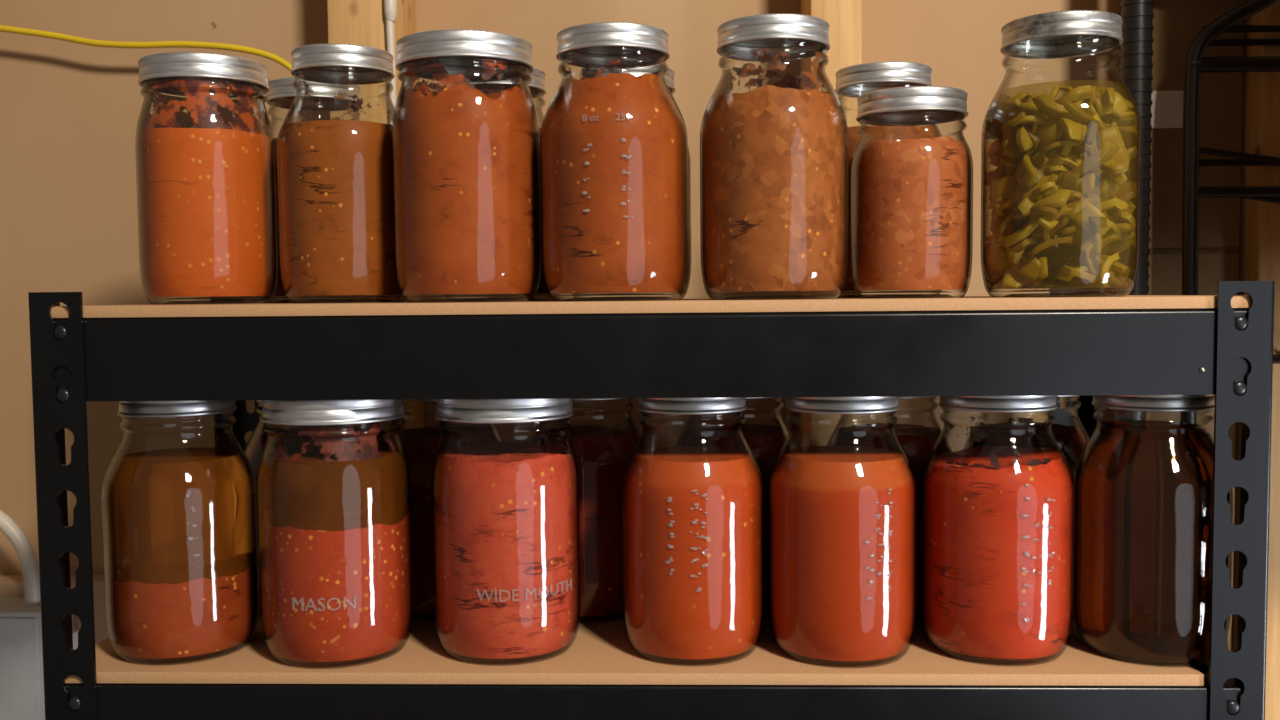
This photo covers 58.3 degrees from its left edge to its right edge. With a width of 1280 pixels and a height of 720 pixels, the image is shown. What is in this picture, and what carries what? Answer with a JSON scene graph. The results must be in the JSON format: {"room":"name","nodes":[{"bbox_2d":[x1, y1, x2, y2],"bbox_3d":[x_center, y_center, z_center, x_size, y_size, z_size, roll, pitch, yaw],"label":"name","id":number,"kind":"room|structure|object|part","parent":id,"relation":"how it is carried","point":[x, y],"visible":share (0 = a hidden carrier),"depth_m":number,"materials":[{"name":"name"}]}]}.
{"room":"basement storage room","nodes":[
{"label":"basement storage room","id":0,"kind":"room"},
{"bbox_2d":[0,0,1120,573],"bbox_3d":[-0.127,-0.282,1.083,2.900,2.350,0.020,0,3,2],"label":"wall","id":1,"kind":"structure","parent":0,"point":[70,111],"depth_m":1.08,"materials":[{"name":"beige paint"}]},
{"bbox_2d":[0,597,78,719],"bbox_3d":[-0.573,0.334,1.064,0.115,0.218,0.058,0,3,2],"label":"electrical box","id":2,"kind":"object","parent":1,"relation":"attached to","point":[21,655],"visible":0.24,"depth_m":1.03,"materials":[{"name":"grey metal"}]},
{"bbox_2d":[0,510,40,605],"bbox_3d":[-0.625,0.165,1.058,0.144,0.123,0.014,0,3,2],"label":"loop","id":3,"kind":"object","parent":2,"relation":"attached to","point":[24,550],"visible":0.95,"depth_m":1.05,"materials":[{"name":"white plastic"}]},
{"bbox_3d":[-0.583,0.336,1.037,0.087,0.208,0.003,0,3,2],"label":"plate","id":4,"kind":"part","parent":2,"relation":"part of","materials":[{"name":"grey metal"}]},
{"bbox_2d":[0,574,110,644],"bbox_3d":[-0.957,0.390,1.124,1.230,0.358,0.030,0,3,2],"label":"trim","id":5,"kind":"structure","parent":1,"relation":"attached to","point":[11,585],"depth_m":1.09,"materials":[{"name":"wood"}]},
{"bbox_2d":[327,0,423,438],"bbox_3d":[-0.239,-0.278,1.034,0.059,2.350,0.084,0,3,2],"label":"stud","id":6,"kind":"object","parent":1,"relation":"attached to","point":[356,22],"visible":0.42,"depth_m":0.99,"materials":[{"name":"brown wood"}]},
{"bbox_2d":[0,25,291,71],"bbox_3d":[-0.442,-0.391,1.053,0.355,0.323,0.022,0,3,2],"label":"extension cord","id":7,"kind":"object","parent":6,"relation":"attached to","point":[10,29],"visible":0.61,"depth_m":1.05,"materials":[{"name":"yellow plastic"}]},
{"bbox_2d":[384,0,396,124],"bbox_3d":[-0.214,-0.301,0.986,0.011,0.320,0.011,0,3,2],"label":"cable","id":8,"kind":"object","parent":6,"relation":"attached to","point":[390,6],"visible":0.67,"depth_m":0.98,"materials":[{"name":"plastic"}]},
{"bbox_2d":[800,0,861,446],"bbox_3d":[0.169,-0.281,1.021,0.044,2.350,0.084,0,3,2],"label":"stud","id":9,"kind":"object","parent":1,"relation":"attached to","point":[843,17],"visible":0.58,"depth_m":0.98,"materials":[{"name":"brown wood"}]},
{"bbox_2d":[1231,0,1279,719],"bbox_3d":[0.549,-0.284,1.008,0.044,2.350,0.084,0,3,2],"label":"stud","id":10,"kind":"object","parent":1,"relation":"attached to","point":[1259,255],"visible":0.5,"depth_m":0.99,"materials":[{"name":"brown wood"}]},
{"bbox_3d":[0.137,0.985,-0.257,3.500,0.030,2.822,0,3,2],"label":"floor","id":11,"kind":"structure","parent":0,"visible":0},
{"bbox_2d":[28,281,1274,719],"bbox_3d":[0.009,0.426,0.859,0.742,0.959,0.307,0,3,2],"label":"shelving rack","id":12,"kind":"object","parent":11,"relation":"on","point":[1225,352],"visible":0.64,"depth_m":0.69,"materials":[{"name":"black metal"}]},
{"bbox_3d":[-0.348,0.435,0.735,0.033,0.955,0.033,0,3,2],"label":"post","id":13,"kind":"part","parent":12,"relation":"part of","materials":[{"name":"black metal"}]},
{"bbox_3d":[-0.339,0.419,1.007,0.033,0.955,0.033,0,3,2],"label":"post","id":14,"kind":"part","parent":12,"relation":"part of","materials":[{"name":"black metal"}]},
{"bbox_2d":[65,612,1203,685],"bbox_3d":[-0.009,0.185,0.846,0.701,0.007,0.299,0,3,2],"label":"shelf board","id":15,"kind":"object","parent":12,"relation":"on","point":[601,653],"visible":0.44,"depth_m":0.71,"materials":[{"name":"brown wood"}]},
{"bbox_2d":[101,401,259,664],"bbox_3d":[-0.301,0.104,0.754,0.094,0.170,0.094,0,3,2],"label":"mason jar","id":16,"kind":"object","parent":15,"relation":"on","point":[180,528],"visible":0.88,"depth_m":0.72,"materials":[{"name":"clear glass"}]},
{"bbox_2d":[243,400,356,618],"bbox_3d":[-0.244,0.098,0.846,0.094,0.170,0.094,0,3,2],"label":"mason jar","id":17,"kind":"object","parent":15,"relation":"on","point":[254,451],"visible":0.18,"depth_m":0.81,"materials":[{"name":"clear glass"}]},
{"bbox_2d":[258,400,413,667],"bbox_3d":[-0.197,0.105,0.745,0.096,0.168,0.096,0,3,2],"label":"mason jar","id":18,"kind":"object","parent":15,"relation":"on","point":[335,519],"visible":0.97,"depth_m":0.71,"materials":[{"name":"clear glass"}]},
{"bbox_2d":[398,399,503,619],"bbox_3d":[-0.142,0.097,0.847,0.094,0.170,0.094,0,3,2],"label":"mason jar","id":19,"kind":"object","parent":15,"relation":"on","point":[420,444],"visible":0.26,"depth_m":0.81,"materials":[{"name":"clear glass"}]},
{"bbox_2d":[431,399,580,664],"bbox_3d":[-0.087,0.103,0.747,0.095,0.168,0.096,0,3,2],"label":"mason jar","id":20,"kind":"object","parent":15,"relation":"on","point":[506,513],"visible":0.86,"depth_m":0.71,"materials":[{"name":"clear glass"}]},
{"bbox_2d":[529,398,647,621],"bbox_3d":[-0.039,0.097,0.839,0.094,0.170,0.094,0,3,2],"label":"mason jar","id":21,"kind":"object","parent":15,"relation":"on","point":[603,453],"visible":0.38,"depth_m":0.80,"materials":[{"name":"clear glass"}]},
{"bbox_2d":[622,397,763,665],"bbox_3d":[0.034,0.102,0.741,0.092,0.170,0.092,0,3,2],"label":"mason jar","id":22,"kind":"object","parent":15,"relation":"on","point":[693,514],"visible":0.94,"depth_m":0.70,"materials":[{"name":"clear glass"}]},
{"bbox_2d":[674,397,795,618],"bbox_3d":[0.069,0.096,0.840,0.094,0.170,0.094,0,3,2],"label":"mason jar","id":23,"kind":"object","parent":15,"relation":"on","point":[765,442],"visible":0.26,"depth_m":0.80,"materials":[{"name":"clear glass"}]},
{"bbox_2d":[768,397,916,667],"bbox_3d":[0.129,0.101,0.736,0.094,0.170,0.094,0,3,2],"label":"mason jar","id":24,"kind":"object","parent":15,"relation":"on","point":[842,518],"visible":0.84,"depth_m":0.70,"materials":[{"name":"clear glass"}]},
{"bbox_2d":[826,396,952,617],"bbox_3d":[0.180,0.095,0.832,0.094,0.170,0.094,0,3,2],"label":"mason jar","id":25,"kind":"object","parent":15,"relation":"on","point":[917,442],"visible":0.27,"depth_m":0.80,"materials":[{"name":"clear glass"}]},
{"bbox_2d":[920,396,1074,665],"bbox_3d":[0.229,0.100,0.737,0.095,0.170,0.095,0,3,2],"label":"mason jar","id":26,"kind":"object","parent":15,"relation":"on","point":[997,521],"visible":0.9,"depth_m":0.70,"materials":[{"name":"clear glass"}]},
{"bbox_2d":[963,395,1090,617],"bbox_3d":[0.281,0.094,0.833,0.094,0.170,0.094,0,3,2],"label":"mason jar","id":27,"kind":"object","parent":15,"relation":"on","point":[1072,440],"visible":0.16,"depth_m":0.80,"materials":[{"name":"clear glass"}]},
{"bbox_2d":[1072,395,1234,666],"bbox_3d":[0.326,0.099,0.733,0.094,0.170,0.094,0,3,2],"label":"mason jar","id":28,"kind":"object","parent":15,"relation":"on","point":[1143,492],"visible":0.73,"depth_m":0.70,"materials":[{"name":"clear glass"}]},
{"bbox_2d":[51,295,1250,317],"bbox_3d":[0.005,-0.040,0.832,0.734,0.007,0.299,0,3,2],"label":"shelf board","id":29,"kind":"object","parent":12,"relation":"on","point":[694,305],"visible":0.98,"depth_m":0.68,"materials":[{"name":"brown wood"}]},
{"bbox_2d":[135,52,277,304],"bbox_3d":[-0.305,-0.124,0.810,0.092,0.168,0.092,0,3,2],"label":"mason jar","id":30,"kind":"object","parent":29,"relation":"on","point":[206,183],"visible":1,"depth_m":0.77,"materials":[{"name":"clear glass"}]},
{"bbox_2d":[261,77,373,302],"bbox_3d":[-0.256,-0.131,0.907,0.094,0.170,0.094,0,3,2],"label":"mason jar","id":31,"kind":"object","parent":29,"relation":"on","point":[281,94],"visible":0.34,"depth_m":0.88,"materials":[{"name":"clear glass"}]},
{"bbox_2d":[276,43,408,302],"bbox_3d":[-0.203,-0.125,0.792,0.090,0.170,0.090,-1,3,-6],"label":"mason jar","id":32,"kind":"object","parent":29,"relation":"on","point":[338,206],"visible":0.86,"depth_m":0.76,"materials":[{"name":"clear glass"}]},
{"bbox_2d":[392,29,540,302],"bbox_3d":[-0.113,-0.122,0.754,0.095,0.168,0.095,0,3,2],"label":"mason jar","id":33,"kind":"object","parent":29,"relation":"on","point":[466,158],"visible":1,"depth_m":0.72,"materials":[{"name":"clear glass"}]},
{"bbox_2d":[444,68,558,300],"bbox_3d":[-0.105,-0.130,0.863,0.094,0.170,0.094,0,3,2],"label":"mason jar","id":34,"kind":"object","parent":29,"relation":"on","point":[537,85],"visible":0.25,"depth_m":0.84,"materials":[{"name":"clear glass"}]},
{"bbox_2d":[540,22,687,300],"bbox_3d":[-0.017,-0.123,0.741,0.095,0.170,0.095,0,3,2],"label":"mason jar","id":35,"kind":"object","parent":29,"relation":"on","point":[614,144],"visible":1,"depth_m":0.70,"materials":[{"name":"clear glass"}]},
{"bbox_2d":[571,65,690,299],"bbox_3d":[-0.009,-0.131,0.865,0.094,0.170,0.094,0,3,2],"label":"mason jar","id":36,"kind":"object","parent":29,"relation":"on","point":[669,76],"visible":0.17,"depth_m":0.85,"materials":[{"name":"clear glass"}]},
{"bbox_2d":[700,13,847,299],"bbox_3d":[0.086,-0.126,0.737,0.094,0.174,0.094,0,3,2],"label":"mason jar","id":37,"kind":"object","parent":29,"relation":"on","point":[774,158],"visible":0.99,"depth_m":0.70,"materials":[{"name":"clear glass"}]},
{"bbox_2d":[825,61,942,297],"bbox_3d":[0.184,-0.133,0.869,0.094,0.170,0.094,0,3,2],"label":"mason jar","id":38,"kind":"object","parent":29,"relation":"on","point":[853,81],"visible":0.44,"depth_m":0.83,"materials":[{"name":"clear glass"}]},
{"bbox_2d":[851,86,972,297],"bbox_3d":[0.178,-0.107,0.755,0.078,0.132,0.078,3,5,44],"label":"mason jar","id":39,"kind":"object","parent":29,"relation":"on","point":[912,197],"visible":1,"depth_m":0.72,"materials":[{"name":"clear glass"}]},
{"bbox_2d":[980,10,1141,297],"bbox_3d":[0.263,-0.125,0.721,0.094,0.170,0.094,0,3,2],"label":"mason jar","id":40,"kind":"object","parent":29,"relation":"on","point":[1062,164],"visible":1,"depth_m":0.70,"materials":[{"name":"clear glass"}]},
{"bbox_3d":[0.367,0.414,0.983,0.033,0.955,0.033,0,3,2],"label":"post","id":41,"kind":"part","parent":12,"relation":"part of","materials":[{"name":"black metal"}]},
{"bbox_3d":[0.358,0.430,0.712,0.033,0.955,0.033,0,3,2],"label":"post","id":42,"kind":"part","parent":12,"relation":"part of","materials":[{"name":"black metal"}]},
{"bbox_2d":[1146,0,1244,650],"bbox_3d":[0.485,0.180,1.047,0.084,1.419,0.057,0,3,2],"label":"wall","id":43,"kind":"structure","parent":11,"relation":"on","point":[1176,23],"depth_m":1.00,"materials":[{"name":"brown paint"}]},
{"bbox_2d":[1114,0,1279,423],"bbox_3d":[0.626,0.123,0.859,0.435,1.548,0.296,0,3,2],"label":"wire rack","id":44,"kind":"object","parent":11,"relation":"on","point":[1136,65],"visible":0.34,"depth_m":0.96,"materials":[{"name":"black metal"}]},
{"bbox_3d":[0.426,0.117,1.000,0.027,1.548,0.027,0,3,2],"label":"post","id":45,"kind":"part","parent":44,"relation":"part of","materials":[{"name":"black metal"}]},
{"bbox_3d":[0.546,0.277,0.981,0.178,1.229,0.012,0,3,2],"label":"frame","id":46,"kind":"part","parent":44,"relation":"part of","materials":[{"name":"black metal"}]},
{"bbox_3d":[0.637,-0.245,0.947,0.363,0.015,0.012,0,3,2],"label":"rod","id":47,"kind":"part","parent":44,"relation":"part of","materials":[{"name":"black metal"}]},
{"bbox_3d":[0.640,-0.141,0.953,0.360,0.011,0.009,0,3,2],"label":"rod","id":48,"kind":"part","parent":44,"relation":"part of","materials":[{"name":"black metal"}]},
{"bbox_3d":[0.642,-0.152,0.958,0.356,0.055,0.005,-1,3,0],"label":"rod","id":49,"kind":"part","parent":44,"relation":"part of","materials":[{"name":"black metal"}]},
{"bbox_3d":[0.643,-0.167,0.967,0.355,0.008,0.006,0,3,2],"label":"rod","id":50,"kind":"part","parent":44,"relation":"part of","materials":[{"name":"black metal"}]},
{"bbox_3d":[0.645,-0.119,0.967,0.351,0.058,0.005,-1,3,-1],"label":"rod","id":51,"kind":"part","parent":44,"relation":"part of","materials":[{"name":"black metal"}]},
{"bbox_3d":[0.644,-0.276,0.950,0.350,0.008,0.006,0,3,2],"label":"rod","id":52,"kind":"part","parent":44,"relation":"part of","materials":[{"name":"black metal"}]},
{"bbox_3d":[0.644,-0.267,0.958,0.350,0.008,0.006,0,3,2],"label":"rod","id":53,"kind":"part","parent":44,"relation":"part of","materials":[{"name":"black metal"}]},
{"bbox_2d":[1273,354,1279,363],"bbox_3d":[0.661,0.005,0.847,0.313,0.010,0.268,0,3,2],"label":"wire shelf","id":54,"kind":"object","parent":44,"relation":"attached to","point":[1276,357],"depth_m":0.92,"materials":[{"name":"black metal"}]}
]}

